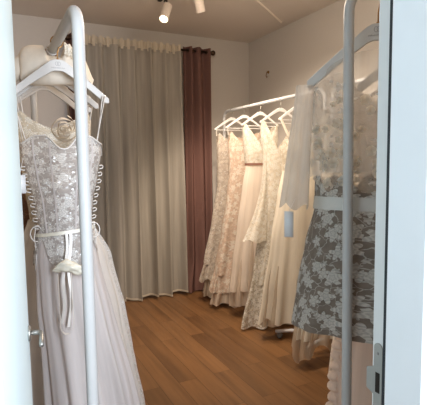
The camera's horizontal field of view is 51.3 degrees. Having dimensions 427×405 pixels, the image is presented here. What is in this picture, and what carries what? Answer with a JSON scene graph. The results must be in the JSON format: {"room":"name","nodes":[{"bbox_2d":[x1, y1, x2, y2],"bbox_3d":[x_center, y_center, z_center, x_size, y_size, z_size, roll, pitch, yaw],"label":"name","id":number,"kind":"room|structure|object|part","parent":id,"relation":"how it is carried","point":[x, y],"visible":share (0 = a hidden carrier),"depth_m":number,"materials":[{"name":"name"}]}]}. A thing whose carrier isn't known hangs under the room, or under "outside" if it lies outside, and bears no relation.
{"room":"clothing store","nodes":[
{"label":"clothing store","id":0,"kind":"room"},
{"bbox_2d":[12,14,248,206],"bbox_3d":[-1.042,-0.408,4.921,3.530,2.950,0.120,-3,6,-26],"label":"wall","id":1,"kind":"structure","parent":0,"point":[230,61],"depth_m":5.13,"materials":[{"name":"paint"}]},
{"bbox_2d":[65,34,214,55],"bbox_3d":[-0.751,-1.665,4.783,1.656,0.067,0.192,-3,6,-26],"label":"curtain rod","id":2,"kind":"object","parent":1,"relation":"attached to","point":[67,36],"visible":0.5,"depth_m":4.96,"materials":[{"name":"brown metal"}]},
{"bbox_2d":[66,32,74,121],"bbox_3d":[-1.368,-0.287,4.508,0.136,2.768,0.088,0,5,12],"label":"curtain","id":3,"kind":"object","parent":2,"relation":"hanging from","point":[71,110],"visible":0.1,"depth_m":4.43,"materials":[{"name":"fabric"}]},
{"bbox_2d":[85,34,187,301],"bbox_3d":[-0.802,-0.310,4.729,1.063,2.762,0.177,-3,6,-26],"label":"sheer curtain","id":4,"kind":"object","parent":2,"relation":"hanging from","point":[140,212],"visible":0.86,"depth_m":4.75,"materials":[{"name":"beige fabric"}]},
{"bbox_2d":[180,46,212,292],"bbox_3d":[-0.168,-0.353,5.060,0.489,2.770,0.180,-3,6,-26],"label":"curtain","id":5,"kind":"object","parent":2,"relation":"hanging from","point":[196,65],"visible":0.93,"depth_m":5.10,"materials":[{"name":"fabric"}]},
{"bbox_2d":[11,0,338,42],"bbox_3d":[-0.094,-1.765,2.859,3.530,0.100,4.440,-3,6,-26],"label":"ceiling","id":6,"kind":"structure","parent":0,"point":[246,21],"depth_m":4.36,"materials":[{"name":"paint"}]},
{"bbox_2d":[157,0,171,22],"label":"track light","id":7,"kind":"object","parent":6,"relation":"attached to","point":[167,9],"depth_m":3.76,"materials":[{"name":"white metal"}]},
{"bbox_3d":[-0.418,-1.553,3.754,0.059,0.039,0.059,-3,6,-26],"label":"bulb","id":8,"kind":"part","parent":7,"relation":"part of","materials":[{"name":"white glass"}]},
{"bbox_2d":[193,0,204,12],"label":"track light","id":9,"kind":"object","parent":6,"relation":"attached to","point":[199,4],"depth_m":3.56,"materials":[{"name":"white metal"}]},
{"bbox_2d":[256,0,281,22],"bbox_3d":[0.479,-1.837,4.192,0.024,0.014,1.042,2,6,26],"label":"trim","id":10,"kind":"structure","parent":6,"relation":"attached to","point":[258,1],"depth_m":4.30,"materials":[{"name":"paint"}]},
{"bbox_2d":[124,290,329,404],"bbox_3d":[-0.115,1.410,1.632,5.100,0.100,7.200,-3,6,-26],"label":"floor","id":11,"kind":"structure","parent":0,"point":[189,350],"depth_m":3.39,"materials":[{"name":"brown wood"}]},
{"bbox_2d":[30,5,98,404],"bbox_3d":[-0.853,0.258,2.416,0.495,2.072,1.793,-3,6,-26],"label":"rack","id":12,"kind":"object","parent":11,"relation":"on","point":[72,19],"visible":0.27,"depth_m":1.60,"materials":[{"name":"white metal"}]},
{"bbox_2d":[18,86,74,109],"bbox_3d":[-0.966,-0.651,2.535,0.450,0.294,0.016,-4,6,-28],"label":"clothes hanger","id":13,"kind":"object","parent":12,"relation":"hanging from","point":[51,89],"visible":0.3,"depth_m":2.56,"materials":[{"name":"white plastic"}]},
{"bbox_2d":[14,42,93,85],"bbox_3d":[-0.782,-0.652,2.105,0.420,0.222,0.161,-3,6,-26],"label":"jacket","id":14,"kind":"object","parent":12,"relation":"hanging from","point":[30,58],"visible":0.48,"depth_m":2.06,"materials":[{"name":"beige fabric"}]},
{"bbox_2d":[17,85,90,112],"bbox_3d":[-0.889,-0.638,2.384,0.450,0.294,0.016,-3,6,-25],"label":"clothes hanger","id":15,"kind":"object","parent":12,"relation":"hanging from","point":[61,88],"visible":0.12,"depth_m":2.41,"materials":[{"name":"white plastic"}]},
{"bbox_2d":[20,162,29,229],"bbox_3d":[-0.917,0.364,2.499,0.616,1.788,0.144,-3,6,-25],"label":"gown","id":16,"kind":"object","parent":15,"relation":"hanging from","point":[26,217],"visible":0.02,"depth_m":2.37,"materials":[{"name":"beige fabric"}]},
{"bbox_2d":[16,47,98,108],"bbox_3d":[-0.800,-0.623,2.206,0.450,0.294,0.016,-4,6,-30],"label":"clothes hanger","id":17,"kind":"object","parent":12,"relation":"hanging from","point":[90,100],"visible":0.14,"depth_m":2.25,"materials":[{"name":"white plastic"}]},
{"bbox_2d":[17,96,144,404],"bbox_3d":[-0.799,0.360,2.331,0.896,1.822,0.253,-4,6,-29],"label":"gown","id":18,"kind":"object","parent":17,"relation":"hanging from","point":[64,135],"visible":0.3,"depth_m":2.26,"materials":[{"name":"beige fabric"}]},
{"bbox_2d":[16,36,108,103],"bbox_3d":[-0.706,-0.607,2.018,0.450,0.294,0.016,-3,6,-24],"label":"clothes hanger","id":19,"kind":"object","parent":12,"relation":"hanging from","point":[56,64],"visible":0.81,"depth_m":2.00,"materials":[{"name":"white plastic"}]},
{"bbox_2d":[17,96,140,404],"bbox_3d":[-0.601,0.396,2.104,0.576,1.787,0.297,-3,6,-24],"label":"gown","id":20,"kind":"object","parent":19,"relation":"hanging from","point":[50,170],"visible":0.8,"depth_m":2.01,"materials":[{"name":"white fabric"}]},
{"bbox_3d":[-0.699,-0.258,2.042,0.369,0.094,0.212,-3,6,-24],"label":"neckline trim","id":21,"kind":"part","parent":20,"relation":"part of","materials":[{"name":"white fabric"}]},
{"bbox_3d":[-0.624,0.285,1.944,0.150,0.080,0.044,-3,6,-24],"label":"knotted sash","id":22,"kind":"part","parent":20,"relation":"part of","materials":[{"name":"white fabric"}]},
{"bbox_2d":[223,89,326,337],"bbox_3d":[0.504,0.073,4.269,0.503,2.066,1.692,-3,6,-26],"label":"rack","id":23,"kind":"object","parent":11,"relation":"on","point":[279,332],"visible":0.33,"depth_m":3.99,"materials":[{"name":"white metal"}]},
{"bbox_2d":[214,109,242,130],"bbox_3d":[0.199,-0.891,4.765,0.430,0.241,0.013,-4,6,-28],"label":"clothes hanger","id":24,"kind":"object","parent":23,"relation":"hanging from","point":[230,118],"visible":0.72,"depth_m":4.75,"materials":[{"name":"white plastic"}]},
{"bbox_2d":[199,129,242,297],"bbox_3d":[0.213,0.106,4.848,0.857,1.814,0.218,-4,6,-28],"label":"gown","id":25,"kind":"object","parent":24,"relation":"hanging from","point":[211,250],"visible":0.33,"depth_m":4.72,"materials":[{"name":"beige fabric"}]},
{"bbox_2d":[226,105,260,128],"bbox_3d":[0.316,-0.871,4.533,0.430,0.241,0.013,-3,6,-25],"label":"clothes hanger","id":26,"kind":"object","parent":23,"relation":"hanging from","point":[244,115],"visible":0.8,"depth_m":4.52,"materials":[{"name":"white plastic"}]},
{"bbox_2d":[209,128,260,307],"bbox_3d":[0.334,0.148,4.623,0.845,1.861,0.220,-3,6,-25],"label":"gown","id":27,"kind":"object","parent":26,"relation":"hanging from","point":[220,281],"visible":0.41,"depth_m":4.50,"materials":[{"name":"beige fabric"}]},
{"bbox_2d":[241,101,278,126],"bbox_3d":[0.451,-0.849,4.266,0.430,0.241,0.013,-4,6,-28],"label":"clothes hanger","id":28,"kind":"object","parent":23,"relation":"hanging from","point":[260,112],"visible":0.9,"depth_m":4.25,"materials":[{"name":"white plastic"}]},
{"bbox_3d":[0.503,0.031,4.265,0.032,1.981,1.692,-3,6,-26],"label":"frame","id":29,"kind":"part","parent":23,"relation":"part of","materials":[{"name":"white metal"}]},
{"bbox_2d":[260,96,291,123],"bbox_3d":[0.599,-0.824,3.972,0.430,0.241,0.013,-3,6,-25],"label":"clothes hanger","id":30,"kind":"object","parent":23,"relation":"hanging from","point":[280,109],"visible":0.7,"depth_m":3.96,"materials":[{"name":"white plastic"}]},
{"bbox_2d":[278,107,315,121],"bbox_3d":[0.720,-0.804,3.732,0.430,0.241,0.012,-4,6,-29],"label":"clothes hanger","id":31,"kind":"object","parent":23,"relation":"hanging from","point":[291,109],"visible":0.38,"depth_m":3.67,"materials":[{"name":"white plastic"}]},
{"bbox_2d":[291,110,356,363],"bbox_3d":[0.945,0.247,3.306,0.858,1.839,0.250,-3,6,-25],"label":"gown","id":32,"kind":"object","parent":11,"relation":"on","point":[304,344],"visible":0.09,"depth_m":3.17,"materials":[{"name":"beige fabric"}]},
{"bbox_2d":[341,0,356,404],"bbox_3d":[0.953,0.297,1.741,1.182,2.066,0.491,-3,6,-26],"label":"rack","id":33,"kind":"object","parent":11,"relation":"on","point":[349,8],"visible":1,"depth_m":1.44,"materials":[{"name":"white metal"}]},
{"bbox_2d":[307,2,379,85],"bbox_3d":[0.539,-0.557,1.460,0.470,0.317,0.016,2,6,26],"label":"clothes hanger","id":34,"kind":"object","parent":33,"relation":"hanging from","point":[370,33],"visible":0.62,"depth_m":1.49,"materials":[{"name":"white plastic"}]},
{"bbox_2d":[279,77,377,343],"bbox_3d":[0.534,-0.019,1.533,0.619,0.975,0.180,1,6,21],"label":"dress","id":35,"kind":"object","parent":34,"relation":"hanging from","point":[317,309],"visible":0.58,"depth_m":1.55,"materials":[{"name":"grey fabric"}]},
{"bbox_2d":[357,68,377,91],"bbox_3d":[0.751,-0.569,1.566,0.470,0.317,0.016,2,6,26],"label":"clothes hanger","id":36,"kind":"object","parent":33,"relation":"hanging from","point":[371,78],"visible":0.2,"depth_m":1.66,"materials":[{"name":"white plastic"}]},
{"bbox_2d":[325,79,377,404],"bbox_3d":[0.705,0.415,1.716,0.625,1.803,0.148,1,6,22],"label":"gown","id":37,"kind":"object","parent":36,"relation":"hanging from","point":[362,353],"visible":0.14,"depth_m":1.74,"materials":[{"name":"beige fabric"}]},
{"bbox_2d":[331,77,377,118],"bbox_3d":[1.175,0.185,2.938,0.491,2.066,1.182,-3,6,-26],"label":"rack","id":38,"kind":"object","parent":11,"relation":"on","point":[357,81],"visible":0.08,"depth_m":3.35,"materials":[{"name":"white metal"}]},
{"bbox_2d":[323,96,342,113],"bbox_3d":[0.971,-0.762,3.233,0.430,0.241,0.013,-3,6,-25],"label":"clothes hanger","id":39,"kind":"object","parent":38,"relation":"hanging from","point":[329,107],"visible":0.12,"depth_m":3.17,"materials":[{"name":"white plastic"}]},
{"bbox_2d":[370,88,377,96],"bbox_3d":[1.106,-0.740,2.966,0.430,0.241,0.013,-4,6,-28],"label":"clothes hanger","id":40,"kind":"object","parent":38,"relation":"hanging from","point":[375,90],"visible":0.06,"depth_m":2.94,"materials":[{"name":"white plastic"}]},
{"bbox_2d":[229,123,278,306],"bbox_3d":[0.469,0.109,4.353,0.745,1.741,0.251,-4,6,-28],"label":"gown","id":41,"kind":"object","parent":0,"point":[244,252],"visible":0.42,"depth_m":4.21,"materials":[{"name":"beige fabric"}]},
{"bbox_2d":[241,120,289,328],"bbox_3d":[0.613,0.200,4.066,0.870,1.878,0.240,-3,6,-25],"label":"gown","id":42,"kind":"object","parent":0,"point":[259,231],"visible":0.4,"depth_m":3.93,"materials":[{"name":"beige fabric"}]},
{"bbox_2d":[258,117,318,326],"bbox_3d":[0.726,0.155,3.820,0.871,1.747,0.253,-4,6,-27],"label":"gown","id":43,"kind":"object","parent":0,"point":[285,253],"visible":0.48,"depth_m":3.68,"materials":[{"name":"beige fabric"}]},
{"bbox_2d":[249,0,379,175],"bbox_3d":[1.478,-0.333,3.704,0.120,2.950,4.320,-3,6,-26],"label":"wall","id":44,"kind":"structure","parent":0,"point":[293,53],"depth_m":4.54,"materials":[{"name":"paint"}]},
{"bbox_2d":[328,174,358,372],"bbox_3d":[1.109,0.239,3.052,0.847,1.780,0.232,-4,6,-28],"label":"gown","id":45,"kind":"object","parent":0,"point":[334,338],"visible":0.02,"depth_m":2.92,"materials":[{"name":"beige fabric"}]},
{"bbox_3d":[0.662,-0.084,1.097,3.690,2.950,0.143,-3,6,-26],"label":"wall","id":46,"kind":"structure","parent":0,"visible":0},
{"bbox_2d":[0,0,43,404],"bbox_3d":[-0.473,0.237,1.081,0.090,2.330,0.821,-3,6,-20],"label":"door","id":47,"kind":"structure","parent":46,"relation":"in","point":[16,332],"depth_m":1.03,"materials":[{"name":"white paint"}]},
{"bbox_3d":[-0.597,0.424,1.444,0.008,0.050,0.050,-3,6,-20],"label":"handle","id":48,"kind":"part","parent":47,"relation":"part of","materials":[{"name":"metal"}]},
{"bbox_3d":[-0.560,0.430,1.410,0.044,0.023,0.106,-3,6,-20],"label":"lever","id":49,"kind":"part","parent":47,"relation":"part of","materials":[{"name":"metal"}]},
{"bbox_2d":[366,0,426,404],"bbox_3d":[0.053,0.207,0.811,1.076,2.440,0.183,-3,6,-26],"label":"door frame","id":50,"kind":"structure","parent":46,"relation":"attached to","point":[397,375],"depth_m":0.96,"materials":[{"name":"paint"}]},
{"bbox_3d":[0.389,0.435,1.076,0.002,0.203,0.047,-3,6,-26],"label":"strike plate","id":51,"kind":"part","parent":50,"relation":"part of","materials":[{"name":"metal"}]}
]}

